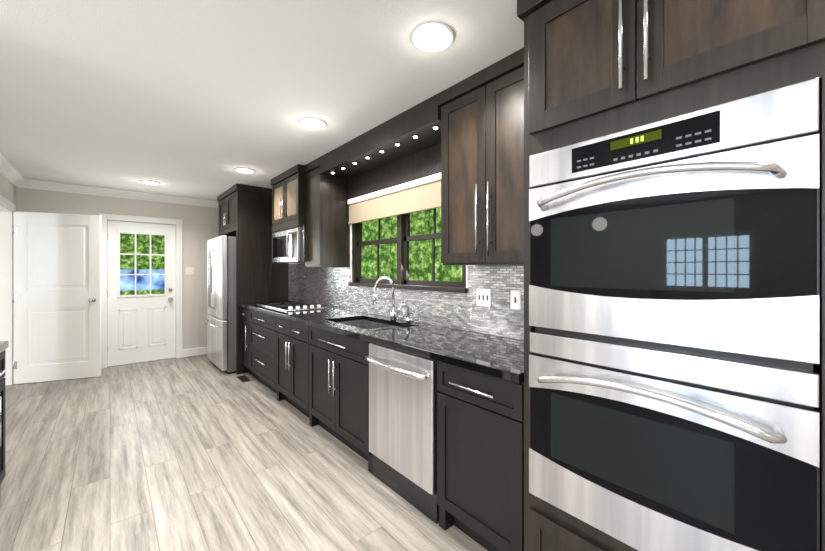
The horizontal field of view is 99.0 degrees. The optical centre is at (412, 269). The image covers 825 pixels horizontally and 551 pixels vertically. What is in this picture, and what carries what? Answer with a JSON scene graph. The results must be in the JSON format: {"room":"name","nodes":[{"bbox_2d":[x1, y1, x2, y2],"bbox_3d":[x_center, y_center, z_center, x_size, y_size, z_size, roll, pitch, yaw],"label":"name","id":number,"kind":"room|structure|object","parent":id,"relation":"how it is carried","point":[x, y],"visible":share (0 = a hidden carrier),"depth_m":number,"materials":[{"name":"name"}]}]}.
{"room":"kitchen","nodes":[
{"label":"kitchen","id":0,"kind":"room"},
{"bbox_2d":[0,173,15,204],"bbox_3d":[-3.560,0.117,2.716,0.120,2.450,4.060,0,0,-41],"label":"wall","id":1,"kind":"structure","parent":0,"point":[7,190],"depth_m":3.94,"materials":[{"name":"grey paint"}]},
{"bbox_2d":[0,195,15,385],"bbox_3d":[-4.472,0.284,3.791,0.139,2.115,0.970,0,0,-41],"label":"door frame","id":2,"kind":"structure","parent":1,"relation":"attached to","point":[7,208],"depth_m":4.10,"materials":[{"name":"white paint"}]},
{"bbox_2d":[0,153,25,187],"bbox_3d":[-3.482,-1.060,2.783,0.085,0.097,4.060,0,0,-41],"label":"crown molding","id":3,"kind":"structure","parent":1,"relation":"attached to","point":[12,174],"depth_m":3.87,"materials":[{"name":"white paint"}]},
{"bbox_2d":[12,211,100,383],"bbox_3d":[-4.296,0.324,4.276,0.811,2.020,0.179,0,0,-22],"label":"interior door","id":4,"kind":"structure","parent":1,"relation":"in","point":[56,298],"depth_m":4.26,"materials":[{"name":"white paint"}]},
{"bbox_2d":[16,187,218,348],"bbox_3d":[-5.247,0.117,4.042,6.510,2.450,0.150,0,0,-41],"label":"wall","id":5,"kind":"structure","parent":0,"point":[200,226],"depth_m":5.43,"materials":[{"name":"grey paint"}]},
{"bbox_2d":[26,179,218,207],"bbox_3d":[-3.722,-1.060,5.198,2.690,0.097,0.085,0,0,-41],"label":"crown molding","id":6,"kind":"structure","parent":5,"relation":"attached to","point":[31,184],"depth_m":4.87,"materials":[{"name":"white paint"}]},
{"bbox_2d":[99,213,182,368],"bbox_3d":[-3.927,0.284,5.130,0.960,2.115,0.119,0,0,-41],"label":"door frame","id":7,"kind":"structure","parent":5,"relation":"attached to","point":[178,223],"depth_m":5.09,"materials":[{"name":"white paint"}]},
{"bbox_2d":[107,220,175,365],"bbox_3d":[-3.907,0.322,5.101,0.794,2.016,0.120,0,0,-41],"label":"back door","id":8,"kind":"structure","parent":5,"relation":"in","point":[141,292],"depth_m":5.10,"materials":[{"name":"white paint"}]},
{"bbox_2d":[186,267,193,274],"bbox_3d":[-3.458,0.015,5.472,0.116,0.115,0.010,0,0,-41],"label":"switch plate","id":9,"kind":"object","parent":5,"relation":"attached to","point":[189,270],"visible":1,"depth_m":5.47,"materials":[{"name":"white plastic"}]},
{"bbox_2d":[183,347,206,356],"bbox_3d":[-3.128,1.282,5.754,1.065,0.120,0.015,0,0,-41],"label":"baseboard","id":10,"kind":"structure","parent":5,"relation":"attached to","point":[195,351],"depth_m":5.50,"materials":[{"name":"white paint"}]},
{"bbox_2d":[0,354,487,550],"bbox_3d":[-1.936,1.392,0.189,6.810,0.100,10.310,0,0,-41],"label":"floor","id":11,"kind":"structure","parent":0,"point":[198,453],"depth_m":2.30,"materials":[{"name":"wood"}]},
{"bbox_2d":[0,341,7,496],"bbox_3d":[-2.302,0.882,1.681,0.436,0.920,0.790,0,0,-41],"label":"base cabinet","id":12,"kind":"object","parent":11,"relation":"on","point":[3,345],"visible":1,"depth_m":2.04,"materials":[{"name":"brown wood"}]},
{"bbox_2d":[204,235,236,373],"bbox_3d":[-2.431,0.450,5.045,0.871,1.785,0.910,0,0,-41],"label":"refrigerator","id":13,"kind":"object","parent":11,"relation":"on","point":[221,321],"visible":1,"depth_m":4.55,"materials":[{"name":"grey metal"}]},
{"bbox_2d":[241,307,244,365],"bbox_3d":[-1.858,0.904,4.615,0.618,0.876,0.354,0,0,-41],"label":"base cabinet","id":14,"kind":"object","parent":11,"relation":"on","point":[243,308],"depth_m":4.51,"materials":[{"name":"brown wood"}]},
{"bbox_2d":[236,375,250,382],"bbox_3d":[-2.081,1.338,4.334,0.100,0.008,0.280,0,0,-41],"label":"floor vent","id":15,"kind":"object","parent":11,"relation":"in","point":[243,378],"visible":0.98,"depth_m":4.33,"materials":[{"name":"grey"}]},
{"bbox_2d":[217,183,288,374],"bbox_3d":[-2.345,0.117,5.114,0.706,2.449,1.057,0,0,-41],"label":"cabinet","id":16,"kind":"object","parent":11,"relation":"on","point":[245,215],"visible":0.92,"depth_m":4.68,"materials":[{"name":"brown wood"}]},
{"bbox_2d":[245,308,272,390],"bbox_3d":[-1.452,0.904,4.143,0.618,0.876,1.000,0,0,-41],"label":"base cabinet","id":17,"kind":"object","parent":11,"relation":"on","point":[258,325],"depth_m":4.03,"materials":[{"name":"brown wood"}]},
{"bbox_2d":[273,316,369,413],"bbox_3d":[-0.890,0.904,3.489,0.618,0.876,0.842,0,0,-41],"label":"base cabinet","id":18,"kind":"object","parent":11,"relation":"on","point":[291,339],"depth_m":3.26,"materials":[{"name":"brown wood"}]},
{"bbox_2d":[305,343,371,472],"bbox_3d":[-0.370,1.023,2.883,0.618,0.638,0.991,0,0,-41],"label":"base cabinet","id":19,"kind":"object","parent":11,"relation":"on","point":[317,376],"depth_m":2.60,"materials":[{"name":"brown wood"}]},
{"bbox_2d":[365,343,438,523],"bbox_3d":[0.106,0.905,2.236,0.684,0.874,0.603,0,0,-41],"label":"dishwasher","id":20,"kind":"object","parent":11,"relation":"on","point":[403,391],"visible":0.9,"depth_m":2.01,"materials":[{"name":"silver metal"}]},
{"bbox_2d":[437,362,523,550],"bbox_3d":[0.525,0.904,1.843,0.618,0.876,0.507,0,0,-41],"label":"base cabinet","id":21,"kind":"object","parent":11,"relation":"on","point":[480,417],"depth_m":1.62,"materials":[{"name":"brown wood"}]},
{"bbox_2d":[239,300,523,383],"bbox_3d":[-0.653,0.444,3.190,0.648,0.040,4.086,0,0,-41],"label":"countertop","id":22,"kind":"structure","parent":21,"relation":"on","point":[499,357],"depth_m":2.15,"materials":[{"name":"black stone"}]},
{"bbox_2d":[257,301,327,311],"bbox_3d":[-1.421,0.404,4.093,0.460,0.039,0.967,0,0,-41],"label":"cooktop","id":23,"kind":"object","parent":22,"relation":"in","point":[290,306],"visible":0.98,"depth_m":3.94,"materials":[{"name":"silver metal"}]},
{"bbox_2d":[337,320,402,330],"bbox_3d":[-0.361,0.566,2.852,0.390,0.212,0.776,0,0,-41],"label":"sink","id":24,"kind":"object","parent":22,"relation":"in","point":[370,325],"visible":0.15,"depth_m":3.15,"materials":[{"name":"silver metal"}]},
{"bbox_2d":[373,277,410,321],"bbox_3d":[-0.170,0.240,2.886,0.236,0.366,0.247,0,0,-41],"label":"faucet","id":25,"kind":"object","parent":22,"relation":"on","point":[393,315],"visible":1,"depth_m":2.94,"materials":[{"name":"silver metal"}]},
{"bbox_2d":[517,0,824,550],"bbox_3d":[0.943,0.117,1.312,0.676,2.449,0.860,0,0,-41],"label":"tall cabinet","id":26,"kind":"object","parent":11,"relation":"on","point":[593,69],"visible":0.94,"depth_m":1.13,"materials":[{"name":"brown wood"}]},
{"bbox_2d":[529,78,818,550],"bbox_3d":[0.911,0.216,1.289,0.658,1.346,0.759,0,0,-41],"label":"double oven","id":27,"kind":"object","parent":26,"relation":"in","point":[674,321],"visible":1,"depth_m":1.03,"materials":[{"name":"silver metal"}]},
{"bbox_2d":[0,0,523,200],"bbox_3d":[-1.936,-1.158,0.189,6.810,0.100,10.310,0,0,-41],"label":"ceiling","id":28,"kind":"structure","parent":0,"point":[200,99],"depth_m":2.04,"materials":[{"name":"white paint"}]},
{"bbox_2d":[140,180,159,184],"bbox_3d":[-3.305,-1.102,4.433,0.199,0.016,0.199,0,0,40],"label":"recessed light","id":29,"kind":"object","parent":28,"relation":"in","point":[150,182],"depth_m":4.43,"materials":[{"name":"white paint"}]},
{"bbox_2d":[235,167,254,173],"bbox_3d":[-1.856,-1.102,3.900,0.199,0.016,0.199,0,0,43],"label":"recessed light","id":30,"kind":"object","parent":28,"relation":"in","point":[242,170],"depth_m":3.89,"materials":[{"name":"white paint"}]},
{"bbox_2d":[299,117,326,129],"bbox_3d":[-0.750,-1.102,2.653,0.199,0.016,0.199,0,0,43],"label":"recessed light","id":31,"kind":"object","parent":28,"relation":"in","point":[309,123],"depth_m":2.64,"materials":[{"name":"white paint"}]},
{"bbox_2d":[412,23,453,51],"bbox_3d":[0.097,-1.102,1.673,0.199,0.016,0.199,0,0,40],"label":"recessed light","id":32,"kind":"object","parent":28,"relation":"in","point":[432,37],"depth_m":1.67,"materials":[{"name":"white paint"}]},
{"bbox_2d":[289,224,511,333],"bbox_3d":[0.541,0.117,2.416,0.150,2.450,10.160,0,0,-41],"label":"wall","id":33,"kind":"structure","parent":0,"point":[377,287],"depth_m":3.67,"materials":[{"name":"grey paint"}]},
{"bbox_2d":[271,164,302,232],"bbox_3d":[-1.302,-0.782,4.129,0.408,0.648,0.794,0,0,-41],"label":"upper cabinet","id":34,"kind":"object","parent":33,"relation":"attached to","point":[287,187],"depth_m":3.92,"materials":[{"name":"brown wood"}]},
{"bbox_2d":[272,227,302,262],"bbox_3d":[-1.323,-0.272,4.111,0.461,0.367,0.788,0,0,-41],"label":"microwave","id":35,"kind":"object","parent":34,"relation":"attached to","point":[287,246],"visible":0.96,"depth_m":3.87,"materials":[{"name":"grey metal"}]},
{"bbox_2d":[303,155,350,266],"bbox_3d":[-0.900,-0.569,3.715,0.338,1.076,0.357,0,0,-41],"label":"upper cabinet","id":36,"kind":"object","parent":33,"relation":"attached to","point":[326,195],"depth_m":3.58,"materials":[{"name":"brown wood"}]},
{"bbox_2d":[288,263,523,339],"bbox_3d":[-0.411,0.168,3.398,0.010,0.508,4.084,0,0,-41],"label":"backsplash","id":37,"kind":"structure","parent":33,"relation":"attached to","point":[326,286],"depth_m":2.71,"materials":[{"name":"tile"}]},
{"bbox_2d":[477,289,490,306],"bbox_3d":[0.474,0.184,2.352,0.009,0.115,0.115,0,0,-41],"label":"electrical outlet","id":38,"kind":"object","parent":37,"relation":"attached to","point":[483,297],"depth_m":2.34,"materials":[{"name":"white plastic"}]},
{"bbox_2d":[511,290,520,309],"bbox_3d":[0.634,0.184,2.166,0.009,0.115,0.070,0,0,-41],"label":"electrical outlet","id":39,"kind":"object","parent":37,"relation":"attached to","point":[515,295],"depth_m":2.16,"materials":[{"name":"white plastic"}]},
{"bbox_2d":[348,173,466,292],"bbox_3d":[-0.110,-0.282,3.090,0.130,0.888,1.587,0,0,-41],"label":"kitchen window","id":40,"kind":"structure","parent":33,"relation":"in","point":[396,235],"depth_m":3.07,"materials":[{"name":"black"}]},
{"bbox_2d":[439,47,523,265],"bbox_3d":[0.545,-0.569,2.034,0.338,1.076,0.741,0,0,-41],"label":"upper cabinet","id":41,"kind":"object","parent":33,"relation":"attached to","point":[471,149],"depth_m":1.95,"materials":[{"name":"brown wood"}]}
]}

